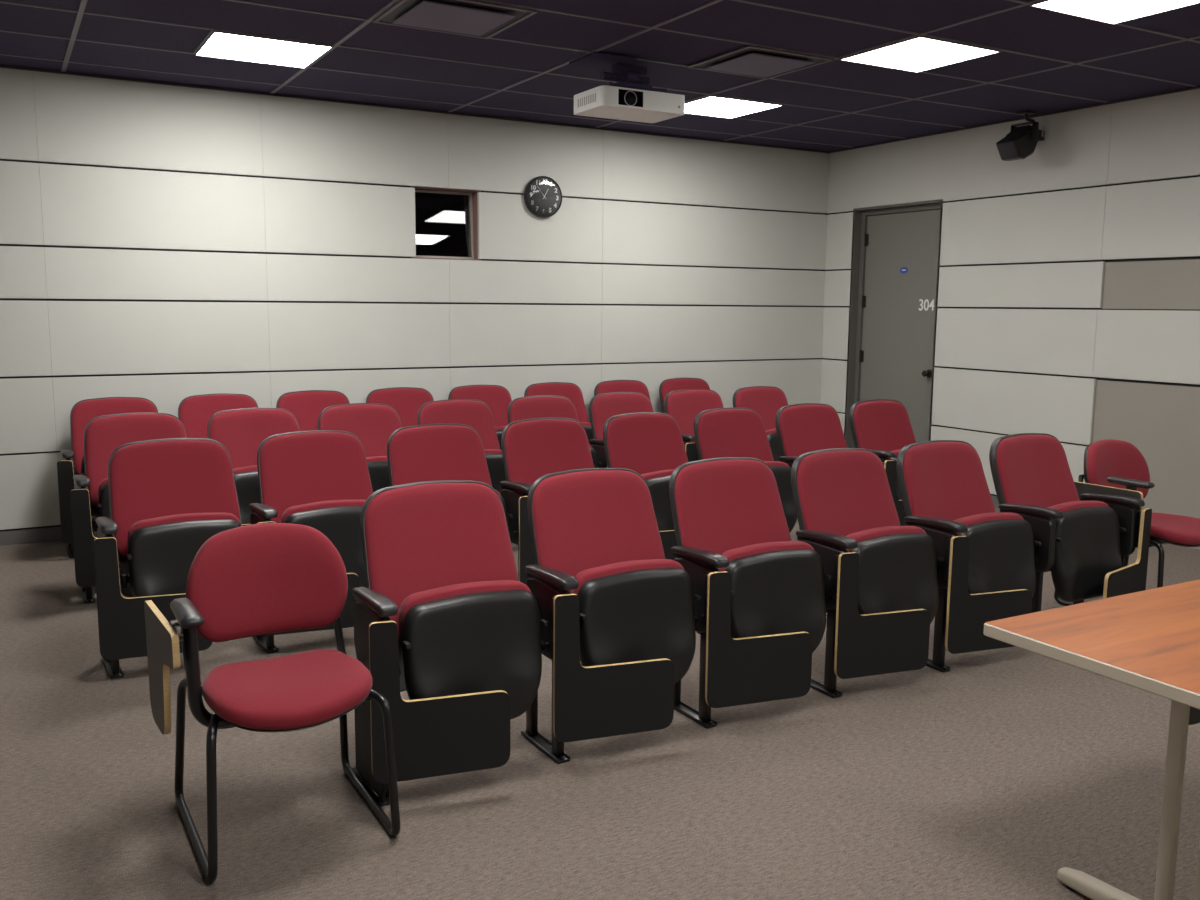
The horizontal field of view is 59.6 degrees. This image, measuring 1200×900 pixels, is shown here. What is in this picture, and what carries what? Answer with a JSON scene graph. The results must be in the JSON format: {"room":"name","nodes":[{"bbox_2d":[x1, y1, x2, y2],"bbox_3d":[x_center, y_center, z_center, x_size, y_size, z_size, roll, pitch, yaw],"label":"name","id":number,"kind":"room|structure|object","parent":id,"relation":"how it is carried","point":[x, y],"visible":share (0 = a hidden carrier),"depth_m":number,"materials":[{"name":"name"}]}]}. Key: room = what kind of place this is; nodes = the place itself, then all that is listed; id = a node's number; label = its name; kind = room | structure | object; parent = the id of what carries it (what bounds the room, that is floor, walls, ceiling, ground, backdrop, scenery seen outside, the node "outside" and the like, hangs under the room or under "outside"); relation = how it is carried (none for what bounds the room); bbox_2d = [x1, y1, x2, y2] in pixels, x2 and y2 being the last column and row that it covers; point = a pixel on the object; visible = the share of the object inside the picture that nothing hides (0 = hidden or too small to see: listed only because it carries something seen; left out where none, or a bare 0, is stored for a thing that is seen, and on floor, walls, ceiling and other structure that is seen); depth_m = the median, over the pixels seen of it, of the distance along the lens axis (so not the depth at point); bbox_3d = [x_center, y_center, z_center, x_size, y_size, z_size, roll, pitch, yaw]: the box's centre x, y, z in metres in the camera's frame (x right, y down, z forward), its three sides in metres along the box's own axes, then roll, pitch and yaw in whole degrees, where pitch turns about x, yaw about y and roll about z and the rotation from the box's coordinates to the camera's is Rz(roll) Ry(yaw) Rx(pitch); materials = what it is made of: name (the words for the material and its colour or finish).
{"room":"lecture hall","nodes":[
{"label":"lecture hall","id":0,"kind":"room"},
{"bbox_2d":[0,68,828,530],"bbox_3d":[-1.691,-0.975,7.445,8.900,2.864,0.100,-4,9,-30],"label":"wall","id":1,"kind":"structure","parent":0,"point":[165,245],"depth_m":7.29,"materials":[{"name":"paint"}]},
{"bbox_2d":[0,526,61,545],"bbox_3d":[-1.772,0.412,7.555,8.700,0.086,0.016,-4,9,-30],"label":"baseboard","id":2,"kind":"structure","parent":1,"relation":"attached to","point":[12,537],"depth_m":6.54,"materials":[{"name":"grey"}]},
{"bbox_2d":[410,186,480,260],"bbox_3d":[-1.165,-1.660,7.726,0.550,0.557,0.170,-4,9,-30],"label":"window","id":3,"kind":"structure","parent":1,"relation":"in","point":[446,220],"depth_m":7.74,"materials":[{"name":"black glass"}]},
{"bbox_2d":[524,176,561,217],"bbox_3d":[-0.425,-1.922,7.949,0.310,0.310,0.056,-4,9,-30],"label":"wall clock","id":4,"kind":"object","parent":1,"relation":"attached to","point":[542,194],"visible":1,"depth_m":7.94,"materials":[{"name":"black plastic"}]},
{"bbox_2d":[0,508,1199,899],"bbox_3d":[0.508,1.050,3.768,9.050,0.100,9.300,-4,9,-30],"label":"floor","id":5,"kind":"structure","parent":0,"point":[991,775],"depth_m":3.26,"materials":[{"name":"carpet"}]},
{"bbox_2d":[57,397,157,557],"bbox_3d":[-2.950,0.151,6.364,0.636,0.907,0.561,-4,9,-30],"label":"seat","id":6,"kind":"object","parent":5,"relation":"on","point":[83,411],"visible":0.31,"depth_m":6.35,"materials":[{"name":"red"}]},
{"bbox_2d":[71,398,157,474],"bbox_3d":[-2.985,-0.083,6.480,0.514,0.463,0.214,-4,9,-30],"label":"cushion","id":7,"kind":"object","parent":6,"relation":"on","point":[83,411],"depth_m":6.43,"materials":[{"name":"red fabric"}]},
{"bbox_2d":[70,413,186,603],"bbox_3d":[-2.415,0.282,5.450,0.636,0.907,0.561,-4,9,-31],"label":"seat","id":8,"kind":"object","parent":5,"relation":"on","point":[104,434],"visible":0.37,"depth_m":5.43,"materials":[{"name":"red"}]},
{"bbox_2d":[98,478,107,497],"bbox_3d":[-2.340,0.280,5.410,0.449,0.326,0.104,-4,9,-31],"label":"seat cushion","id":9,"kind":"object","parent":8,"relation":"on","point":[103,487],"depth_m":5.24,"materials":[{"name":"red fabric"}]},
{"bbox_2d":[85,414,185,507],"bbox_3d":[-2.452,0.048,5.565,0.514,0.463,0.214,-4,9,-31],"label":"cushion","id":10,"kind":"object","parent":8,"relation":"on","point":[104,434],"depth_m":5.52,"materials":[{"name":"red fabric"}]},
{"bbox_2d":[94,438,241,678],"bbox_3d":[-1.798,0.431,4.408,0.636,0.907,0.561,-4,9,-31],"label":"seat","id":11,"kind":"object","parent":5,"relation":"on","point":[168,497],"visible":0.73,"depth_m":4.33,"materials":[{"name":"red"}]},
{"bbox_2d":[110,440,239,557],"bbox_3d":[-1.835,0.198,4.523,0.514,0.463,0.214,-4,9,-31],"label":"cushion","id":12,"kind":"object","parent":11,"relation":"on","point":[149,479],"depth_m":4.52,"materials":[{"name":"red fabric"}]},
{"bbox_2d":[127,512,240,544],"bbox_3d":[-1.723,0.429,4.368,0.449,0.326,0.104,-4,9,-31],"label":"seat cushion","id":13,"kind":"object","parent":11,"relation":"on","point":[174,529],"depth_m":4.29,"materials":[{"name":"red fabric"}]},
{"bbox_2d":[178,393,257,438],"bbox_3d":[-2.418,0.112,6.678,0.636,0.907,0.561,-4,9,-30],"label":"seat","id":14,"kind":"object","parent":5,"relation":"on","point":[195,412],"visible":0.09,"depth_m":6.76,"materials":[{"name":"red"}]},
{"bbox_2d":[207,408,299,525],"bbox_3d":[-1.889,0.242,5.771,0.636,0.907,0.561,-4,9,-31],"label":"seat","id":15,"kind":"object","parent":5,"relation":"on","point":[241,431],"visible":0.16,"depth_m":5.84,"materials":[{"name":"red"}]},
{"bbox_2d":[233,465,257,473],"bbox_3d":[-1.814,0.240,5.731,0.449,0.326,0.104,-4,9,-31],"label":"seat cushion","id":16,"kind":"object","parent":15,"relation":"on","point":[252,469],"depth_m":5.62,"materials":[{"name":"red fabric"}]},
{"bbox_2d":[209,409,298,468],"bbox_3d":[-1.926,0.008,5.886,0.514,0.463,0.214,-4,9,-31],"label":"cushion","id":17,"kind":"object","parent":15,"relation":"on","point":[242,431],"depth_m":5.87,"materials":[{"name":"red fabric"}]},
{"bbox_2d":[144,523,400,882],"bbox_3d":[-0.940,0.672,2.983,0.590,0.840,0.601,-4,9,-30],"label":"chair","id":18,"kind":"object","parent":5,"relation":"on","point":[263,578],"visible":1,"depth_m":3.00,"materials":[{"name":"red fabric"}]},
{"bbox_2d":[249,430,372,652],"bbox_3d":[-1.272,0.391,4.729,0.636,0.907,0.561,-4,9,-31],"label":"seat","id":19,"kind":"object","parent":5,"relation":"on","point":[320,480],"visible":0.5,"depth_m":4.75,"materials":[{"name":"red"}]},
{"bbox_2d":[259,432,372,522],"bbox_3d":[-1.310,0.158,4.843,0.514,0.463,0.214,-4,9,-31],"label":"cushion","id":20,"kind":"object","parent":19,"relation":"on","point":[296,468],"depth_m":4.84,"materials":[{"name":"red fabric"}]},
{"bbox_2d":[281,500,365,522],"bbox_3d":[-1.197,0.389,4.688,0.449,0.326,0.104,-4,9,-31],"label":"seat cushion","id":21,"kind":"object","parent":19,"relation":"on","point":[332,511],"depth_m":4.61,"materials":[{"name":"red fabric"}]},
{"bbox_2d":[276,390,349,430],"bbox_3d":[-1.887,0.073,6.992,0.636,0.907,0.561,-4,9,-30],"label":"seat","id":22,"kind":"object","parent":5,"relation":"on","point":[306,406],"visible":0.13,"depth_m":7.10,"materials":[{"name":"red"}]},
{"bbox_2d":[318,403,401,492],"bbox_3d":[-1.363,0.202,6.092,0.636,0.907,0.561,-4,9,-31],"label":"seat","id":23,"kind":"object","parent":5,"relation":"on","point":[373,424],"visible":0.23,"depth_m":6.21,"materials":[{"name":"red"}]},
{"bbox_2d":[320,404,401,456],"bbox_3d":[-1.400,-0.032,6.206,0.514,0.463,0.214,-4,9,-31],"label":"cushion","id":24,"kind":"object","parent":23,"relation":"on","point":[373,424],"depth_m":6.23,"materials":[{"name":"red fabric"}]},
{"bbox_2d":[366,456,387,461],"bbox_3d":[-1.288,0.200,6.051,0.449,0.326,0.104,-4,9,-31],"label":"seat cushion","id":25,"kind":"object","parent":23,"relation":"on","point":[375,458],"depth_m":6.01,"materials":[{"name":"red fabric"}]},
{"bbox_2d":[366,387,433,426],"bbox_3d":[-1.355,0.034,7.306,0.636,0.907,0.561,-4,9,-30],"label":"seat","id":26,"kind":"object","parent":5,"relation":"on","point":[407,401],"visible":0.11,"depth_m":7.44,"materials":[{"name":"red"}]},
{"bbox_2d":[352,480,547,805],"bbox_3d":[-0.492,0.587,3.362,0.636,0.907,0.561,-4,9,-30],"label":"seat","id":27,"kind":"object","parent":5,"relation":"on","point":[444,616],"visible":0.98,"depth_m":3.26,"materials":[{"name":"red fabric"}]},
{"bbox_2d":[364,483,517,638],"bbox_3d":[-0.526,0.353,3.478,0.514,0.463,0.214,-4,9,-30],"label":"cushion","id":28,"kind":"object","parent":27,"relation":"on","point":[418,537],"depth_m":3.47,"materials":[{"name":"red fabric"}]},
{"bbox_2d":[398,580,531,645],"bbox_3d":[-0.418,0.586,3.320,0.449,0.326,0.104,-4,9,-30],"label":"seat cushion","id":29,"kind":"object","parent":27,"relation":"on","point":[461,597],"depth_m":3.24,"materials":[{"name":"black plastic"}]},
{"bbox_2d":[387,424,512,535],"bbox_3d":[-0.747,0.352,5.049,0.636,0.907,0.561,-4,9,-31],"label":"seat","id":30,"kind":"object","parent":5,"relation":"on","point":[426,452],"visible":0.23,"depth_m":5.17,"materials":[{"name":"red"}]},
{"bbox_2d":[390,425,491,486],"bbox_3d":[-0.784,0.118,5.164,0.514,0.463,0.214,-4,9,-31],"label":"cushion","id":31,"kind":"object","parent":30,"relation":"on","point":[418,453],"depth_m":5.17,"materials":[{"name":"red fabric"}]},
{"bbox_2d":[417,399,505,493],"bbox_3d":[-0.837,0.162,6.412,0.636,0.907,0.561,-4,9,-31],"label":"seat","id":32,"kind":"object","parent":5,"relation":"on","point":[477,414],"visible":0.22,"depth_m":6.54,"materials":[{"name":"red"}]},
{"bbox_2d":[420,400,499,449],"bbox_3d":[-0.874,-0.072,6.527,0.514,0.463,0.214,-4,9,-31],"label":"cushion","id":33,"kind":"object","parent":32,"relation":"on","point":[476,414],"depth_m":6.58,"materials":[{"name":"red fabric"}]},
{"bbox_2d":[484,449,501,453],"bbox_3d":[-0.762,0.160,6.372,0.449,0.326,0.104,-4,9,-31],"label":"seat cushion","id":34,"kind":"object","parent":32,"relation":"on","point":[487,451],"depth_m":6.40,"materials":[{"name":"red fabric"}]},
{"bbox_2d":[448,384,511,449],"bbox_3d":[-0.823,-0.005,7.619,0.636,0.907,0.561,-4,9,-30],"label":"seat","id":35,"kind":"object","parent":5,"relation":"on","point":[498,398],"visible":0.12,"depth_m":7.78,"materials":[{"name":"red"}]},
{"bbox_2d":[450,385,511,425],"bbox_3d":[-0.859,-0.239,7.735,0.514,0.463,0.214,-4,9,-30],"label":"cushion","id":36,"kind":"object","parent":35,"relation":"on","point":[497,397],"depth_m":7.78,"materials":[{"name":"red fabric"}]},
{"bbox_2d":[495,426,505,429],"bbox_3d":[-0.749,-0.007,7.578,0.449,0.326,0.104,-4,9,-30],"label":"seat cushion","id":37,"kind":"object","parent":35,"relation":"on","point":[497,427],"depth_m":7.55,"materials":[{"name":"red fabric"}]},
{"bbox_2d":[500,418,594,584],"bbox_3d":[-0.221,0.312,5.370,0.636,0.907,0.561,-4,9,-31],"label":"seat","id":38,"kind":"object","parent":5,"relation":"on","point":[532,449],"visible":0.29,"depth_m":5.42,"materials":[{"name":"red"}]},
{"bbox_2d":[505,419,594,484],"bbox_3d":[-0.259,0.078,5.484,0.514,0.463,0.214,-4,9,-31],"label":"cushion","id":39,"kind":"object","parent":38,"relation":"on","point":[534,448],"depth_m":5.48,"materials":[{"name":"red fabric"}]},
{"bbox_2d":[507,395,602,544],"bbox_3d":[-0.311,0.122,6.733,0.636,0.907,0.561,-4,9,-31],"label":"seat","id":40,"kind":"object","parent":5,"relation":"on","point":[540,406],"visible":0.12,"depth_m":6.85,"materials":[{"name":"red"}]},
{"bbox_2d":[510,396,578,421],"bbox_3d":[-0.348,-0.112,6.848,0.514,0.463,0.214,-4,9,-31],"label":"cushion","id":41,"kind":"object","parent":40,"relation":"on","point":[529,407],"depth_m":6.87,"materials":[{"name":"red fabric"}]},
{"bbox_2d":[524,382,592,445],"bbox_3d":[-0.292,-0.044,7.933,0.636,0.907,0.561,-4,9,-30],"label":"seat","id":42,"kind":"object","parent":5,"relation":"on","point":[571,391],"visible":0.15,"depth_m":8.10,"materials":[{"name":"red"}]},
{"bbox_2d":[526,383,588,421],"bbox_3d":[-0.327,-0.278,8.048,0.514,0.463,0.214,-4,9,-30],"label":"cushion","id":43,"kind":"object","parent":42,"relation":"on","point":[571,391],"depth_m":8.11,"materials":[{"name":"red fabric"}]},
{"bbox_2d":[579,422,590,425],"bbox_3d":[-0.217,-0.046,7.891,0.449,0.326,0.104,-4,9,-30],"label":"seat cushion","id":44,"kind":"object","parent":42,"relation":"on","point":[583,423],"depth_m":7.91,"materials":[{"name":"red fabric"}]},
{"bbox_2d":[521,468,701,763],"bbox_3d":[0.029,0.550,3.663,0.636,0.907,0.561,-4,9,-30],"label":"seat","id":45,"kind":"object","parent":5,"relation":"on","point":[606,589],"visible":0.98,"depth_m":3.55,"materials":[{"name":"black plastic"}]},
{"bbox_2d":[532,470,664,592],"bbox_3d":[-0.005,0.316,3.778,0.514,0.463,0.214,-4,9,-30],"label":"cushion","id":46,"kind":"object","parent":45,"relation":"on","point":[582,520],"depth_m":3.77,"materials":[{"name":"red fabric"}]},
{"bbox_2d":[571,559,683,595],"bbox_3d":[0.103,0.548,3.620,0.449,0.326,0.104,-4,9,-30],"label":"seat cushion","id":47,"kind":"object","parent":45,"relation":"on","point":[633,574],"depth_m":3.55,"materials":[{"name":"black plastic"}]},
{"bbox_2d":[589,392,653,467],"bbox_3d":[0.215,0.082,7.054,0.636,0.907,0.561,-4,9,-31],"label":"seat","id":48,"kind":"object","parent":5,"relation":"on","point":[602,407],"visible":0.16,"depth_m":7.12,"materials":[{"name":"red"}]},
{"bbox_2d":[592,393,653,438],"bbox_3d":[0.178,-0.151,7.168,0.514,0.463,0.214,-4,9,-31],"label":"cushion","id":49,"kind":"object","parent":48,"relation":"on","point":[605,406],"depth_m":7.15,"materials":[{"name":"red fabric"}]},
{"bbox_2d":[594,380,650,400],"bbox_3d":[0.240,-0.083,8.247,0.636,0.907,0.561,-4,9,-30],"label":"seat","id":50,"kind":"object","parent":5,"relation":"on","point":[610,386],"visible":0.09,"depth_m":8.39,"materials":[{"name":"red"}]},
{"bbox_2d":[603,412,687,559],"bbox_3d":[0.304,0.272,5.690,0.636,0.907,0.561,-4,9,-31],"label":"seat","id":51,"kind":"object","parent":5,"relation":"on","point":[649,444],"visible":0.32,"depth_m":5.75,"materials":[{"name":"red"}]},
{"bbox_2d":[607,414,687,474],"bbox_3d":[0.267,0.038,5.805,0.514,0.463,0.214,-4,9,-31],"label":"cushion","id":52,"kind":"object","parent":51,"relation":"on","point":[639,443],"depth_m":5.80,"materials":[{"name":"red fabric"}]},
{"bbox_2d":[641,469,674,479],"bbox_3d":[0.379,0.270,5.650,0.449,0.326,0.104,-4,9,-31],"label":"seat cushion","id":53,"kind":"object","parent":51,"relation":"on","point":[663,474],"depth_m":5.56,"materials":[{"name":"red fabric"}]},
{"bbox_2d":[659,378,709,412],"bbox_3d":[0.796,-0.123,8.575,0.692,0.907,0.561,-4,9,-30],"label":"seat","id":54,"kind":"object","parent":5,"relation":"on","point":[666,386],"visible":0.09,"depth_m":8.66,"materials":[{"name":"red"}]},
{"bbox_2d":[664,389,723,461],"bbox_3d":[0.741,0.043,7.375,0.636,0.907,0.561,-4,9,-31],"label":"seat","id":55,"kind":"object","parent":5,"relation":"on","point":[684,405],"visible":0.17,"depth_m":7.44,"materials":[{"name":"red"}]},
{"bbox_2d":[667,390,723,435],"bbox_3d":[0.704,-0.191,7.489,0.514,0.463,0.214,-4,9,-31],"label":"cushion","id":56,"kind":"object","parent":55,"relation":"on","point":[683,405],"depth_m":7.46,"materials":[{"name":"red fabric"}]},
{"bbox_2d":[694,408,796,531],"bbox_3d":[0.830,0.232,6.011,0.636,0.907,0.561,-4,9,-31],"label":"seat","id":57,"kind":"object","parent":5,"relation":"on","point":[718,432],"visible":0.31,"depth_m":6.09,"materials":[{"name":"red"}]},
{"bbox_2d":[698,409,773,460],"bbox_3d":[0.792,-0.002,6.125,0.514,0.463,0.214,-4,9,-31],"label":"cushion","id":58,"kind":"object","parent":57,"relation":"on","point":[722,433],"depth_m":6.13,"materials":[{"name":"red fabric"}]},
{"bbox_2d":[763,461,788,466],"bbox_3d":[0.905,0.230,5.970,0.449,0.326,0.104,-4,9,-31],"label":"seat cushion","id":59,"kind":"object","parent":57,"relation":"on","point":[770,463],"depth_m":5.99,"materials":[{"name":"red fabric"}]},
{"bbox_2d":[669,457,831,727],"bbox_3d":[0.550,0.513,3.963,0.636,0.907,0.561,-4,9,-30],"label":"seat","id":60,"kind":"object","parent":5,"relation":"on","point":[760,617],"visible":0.96,"depth_m":3.84,"materials":[{"name":"black plastic"}]},
{"bbox_2d":[675,459,790,554],"bbox_3d":[0.516,0.279,4.079,0.514,0.463,0.214,-4,9,-30],"label":"cushion","id":61,"kind":"object","parent":60,"relation":"on","point":[722,505],"depth_m":4.07,"materials":[{"name":"red fabric"}]},
{"bbox_2d":[719,541,814,570],"bbox_3d":[0.624,0.511,3.921,0.449,0.326,0.104,-4,9,-30],"label":"seat cushion","id":62,"kind":"object","parent":60,"relation":"on","point":[767,556],"depth_m":3.85,"materials":[{"name":"red fabric"}]},
{"bbox_2d":[732,386,787,460],"bbox_3d":[1.291,0.001,7.710,0.692,0.907,0.561,-4,9,-31],"label":"seat","id":63,"kind":"object","parent":5,"relation":"on","point":[766,400],"visible":0.23,"depth_m":7.80,"materials":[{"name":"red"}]},
{"bbox_2d":[736,387,787,429],"bbox_3d":[1.230,-0.231,7.810,0.514,0.463,0.214,-4,9,-31],"label":"cushion","id":64,"kind":"object","parent":63,"relation":"on","point":[766,401],"depth_m":7.82,"materials":[{"name":"red fabric"}]},
{"bbox_2d":[766,428,776,433],"bbox_3d":[1.342,0.001,7.655,0.449,0.326,0.104,-4,9,-31],"label":"seat cushion","id":65,"kind":"object","parent":63,"relation":"on","point":[771,431],"depth_m":7.55,"materials":[{"name":"red fabric"}]},
{"bbox_2d":[775,403,847,540],"bbox_3d":[1.355,0.192,6.331,0.636,0.907,0.561,-4,9,-31],"label":"seat","id":66,"kind":"object","parent":5,"relation":"on","point":[802,428],"visible":0.2,"depth_m":6.43,"materials":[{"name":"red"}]},
{"bbox_2d":[780,404,847,456],"bbox_3d":[1.318,-0.042,6.446,0.514,0.463,0.214,-4,9,-31],"label":"cushion","id":67,"kind":"object","parent":66,"relation":"on","point":[804,428],"depth_m":6.44,"materials":[{"name":"red fabric"}]},
{"bbox_2d":[791,448,943,697],"bbox_3d":[1.071,0.476,4.263,0.636,0.907,0.561,-4,9,-30],"label":"seat","id":68,"kind":"object","parent":5,"relation":"on","point":[882,596],"visible":0.94,"depth_m":4.13,"materials":[{"name":"black"}]},
{"bbox_2d":[797,450,900,535],"bbox_3d":[1.037,0.242,4.379,0.514,0.463,0.214,-4,9,-30],"label":"cushion","id":69,"kind":"object","parent":68,"relation":"on","point":[840,492],"depth_m":4.37,"materials":[{"name":"red fabric"}]},
{"bbox_2d":[846,526,925,551],"bbox_3d":[1.145,0.474,4.221,0.449,0.326,0.104,-4,9,-30],"label":"seat cushion","id":70,"kind":"object","parent":68,"relation":"on","point":[888,538],"depth_m":4.15,"materials":[{"name":"red fabric"}]},
{"bbox_2d":[849,399,915,525],"bbox_3d":[1.905,0.151,6.666,0.692,0.907,0.561,-4,9,-31],"label":"seat","id":71,"kind":"object","parent":5,"relation":"on","point":[883,427],"visible":0.28,"depth_m":6.72,"materials":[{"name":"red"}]},
{"bbox_2d":[854,400,915,450],"bbox_3d":[1.843,-0.081,6.766,0.514,0.463,0.214,-4,9,-31],"label":"cushion","id":72,"kind":"object","parent":71,"relation":"on","point":[885,425],"depth_m":6.76,"materials":[{"name":"red fabric"}]},
{"bbox_2d":[888,449,900,459],"bbox_3d":[1.956,0.150,6.611,0.449,0.326,0.104,-4,9,-31],"label":"seat cushion","id":73,"kind":"object","parent":71,"relation":"on","point":[897,451],"depth_m":6.49,"materials":[{"name":"red fabric"}]},
{"bbox_2d":[896,440,1040,671],"bbox_3d":[1.592,0.439,4.563,0.636,0.907,0.561,-4,9,-30],"label":"seat","id":74,"kind":"object","parent":5,"relation":"on","point":[987,573],"visible":0.93,"depth_m":4.44,"materials":[{"name":"black"}]},
{"bbox_2d":[903,442,995,520],"bbox_3d":[1.558,0.205,4.679,0.514,0.463,0.214,-4,9,-30],"label":"cushion","id":75,"kind":"object","parent":74,"relation":"on","point":[942,480],"depth_m":4.67,"materials":[{"name":"red fabric"}]},
{"bbox_2d":[954,512,1023,533],"bbox_3d":[1.666,0.437,4.521,0.449,0.326,0.104,-4,9,-30],"label":"seat cushion","id":76,"kind":"object","parent":74,"relation":"on","point":[996,522],"depth_m":4.46,"materials":[{"name":"red fabric"}]},
{"bbox_2d":[989,433,1151,612],"bbox_3d":[2.165,0.398,4.894,0.696,0.907,0.561,-4,9,-30],"label":"seat","id":77,"kind":"object","parent":5,"relation":"on","point":[1085,543],"visible":0.87,"depth_m":4.83,"materials":[{"name":"red fabric"}]},
{"bbox_2d":[996,435,1079,506],"bbox_3d":[2.079,0.168,4.979,0.514,0.463,0.214,-4,9,-30],"label":"cushion","id":78,"kind":"object","parent":77,"relation":"on","point":[1033,470],"depth_m":4.98,"materials":[{"name":"red fabric"}]},
{"bbox_2d":[1047,501,1108,570],"bbox_3d":[2.187,0.400,4.821,0.449,0.326,0.104,-4,9,-30],"label":"seat cushion","id":79,"kind":"object","parent":77,"relation":"on","point":[1079,517],"depth_m":4.74,"materials":[{"name":"red fabric"}]},
{"bbox_2d":[983,579,1199,899],"bbox_3d":[1.783,0.790,2.642,1.535,0.745,0.762,-4,9,-29],"label":"table","id":80,"kind":"object","parent":5,"relation":"on","point":[1147,640],"visible":1,"depth_m":2.48,"materials":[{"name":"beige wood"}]},
{"bbox_2d":[1054,439,1199,605],"bbox_3d":[2.690,0.395,5.208,0.590,0.840,0.601,-4,9,-30],"label":"chair","id":81,"kind":"object","parent":5,"relation":"on","point":[1111,466],"visible":0.61,"depth_m":5.22,"materials":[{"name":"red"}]},
{"bbox_2d":[0,0,1199,152],"bbox_3d":[0.533,-1.875,3.364,9.050,0.102,9.300,-4,9,-30],"label":"ceiling","id":82,"kind":"structure","parent":0,"point":[1048,62],"depth_m":5.80,"materials":[{"name":"tile"}]},
{"bbox_2d":[195,30,332,67],"bbox_3d":[-1.839,-2.176,5.709,0.605,0.008,0.590,-4,9,-30],"label":"recessed light","id":83,"kind":"object","parent":82,"relation":"in","point":[223,45],"visible":1,"depth_m":5.68,"materials":[{"name":"white plastic"}]},
{"bbox_2d":[372,0,537,38],"bbox_3d":[-0.699,-2.060,4.996,0.608,0.020,0.581,-4,9,-30],"label":"ceiling vent","id":84,"kind":"object","parent":82,"relation":"in","point":[472,18],"visible":1,"depth_m":4.95,"materials":[{"name":"grey metal"}]},
{"bbox_2d":[569,52,684,122],"bbox_3d":[0.151,-2.052,5.956,0.582,0.284,0.352,-4,9,-29],"label":"ceiling projector","id":85,"kind":"object","parent":82,"relation":"hanging from","point":[628,100],"visible":1,"depth_m":5.88,"materials":[{"name":"white plastic"}]},
{"bbox_2d":[578,93,595,106],"bbox_3d":[-0.074,-1.953,5.851,0.003,0.045,0.212,-4,9,-29],"label":"grille","id":86,"kind":"object","parent":85,"relation":"attached to","point":[584,99],"depth_m":5.85,"materials":[{"name":"grey plastic"}]},
{"bbox_2d":[684,95,782,118],"bbox_3d":[0.839,-2.364,7.229,0.600,0.008,0.590,-4,9,-30],"label":"recessed light","id":87,"kind":"object","parent":82,"relation":"in","point":[715,106],"visible":0.83,"depth_m":7.19,"materials":[{"name":"white plastic"}]},
{"bbox_2d":[687,45,833,78],"bbox_3d":[0.896,-2.172,5.902,0.588,0.020,0.581,-4,9,-30],"label":"ceiling vent","id":88,"kind":"object","parent":82,"relation":"in","point":[750,61],"visible":1,"depth_m":5.83,"materials":[{"name":"grey metal"}]},
{"bbox_2d":[839,36,1000,72],"bbox_3d":[1.730,-2.142,5.687,0.600,0.008,0.590,-4,9,-30],"label":"recessed light","id":89,"kind":"object","parent":82,"relation":"in","point":[917,54],"visible":1,"depth_m":5.66,"materials":[{"name":"white plastic"}]},
{"bbox_2d":[1030,0,1199,23],"bbox_3d":[2.347,-1.989,4.619,0.600,0.008,0.595,-4,9,-30],"label":"recessed light","id":90,"kind":"object","parent":82,"relation":"in","point":[1106,11],"visible":1,"depth_m":4.75,"materials":[{"name":"white plastic"}]},
{"bbox_2d":[820,89,1199,549],"bbox_3d":[4.284,-0.682,5.701,0.120,2.864,9.100,-4,9,-30],"label":"wall","id":91,"kind":"structure","parent":0,"point":[1068,290],"depth_m":7.34,"materials":[{"name":"paint"}]},
{"bbox_2d":[844,199,944,447],"bbox_3d":[2.505,-0.873,8.853,0.160,2.349,1.000,-4,9,-30],"label":"trim","id":92,"kind":"structure","parent":91,"relation":"attached to","point":[857,283],"depth_m":9.15,"materials":[{"name":"grey"}]},
{"bbox_2d":[859,209,939,442],"bbox_3d":[2.506,-0.847,8.866,0.117,2.276,0.870,-4,9,-30],"label":"door","id":93,"kind":"structure","parent":91,"relation":"in","point":[899,297],"depth_m":8.80,"materials":[{"name":"grey paint"}]},
{"bbox_2d":[991,495,998,507],"bbox_3d":[2.708,0.319,8.506,0.010,0.086,2.762,-4,9,-30],"label":"baseboard","id":94,"kind":"structure","parent":91,"relation":"attached to","point":[994,498],"depth_m":7.97,"materials":[{"name":"grey"}]},
{"bbox_2d":[996,111,1044,160],"bbox_3d":[2.967,-2.195,7.332,0.373,0.331,0.194,-4,9,-30],"label":"wall speaker","id":95,"kind":"object","parent":91,"relation":"attached to","point":[1021,142],"visible":1,"depth_m":7.26,"materials":[{"name":"black plastic"}]},
{"bbox_2d":[997,142,1017,157],"bbox_3d":[2.829,-2.079,7.272,0.059,0.089,0.144,-4,9,-30],"label":"grille","id":96,"kind":"object","parent":95,"relation":"attached to","point":[1006,149],"depth_m":7.26,"materials":[{"name":"grey"}]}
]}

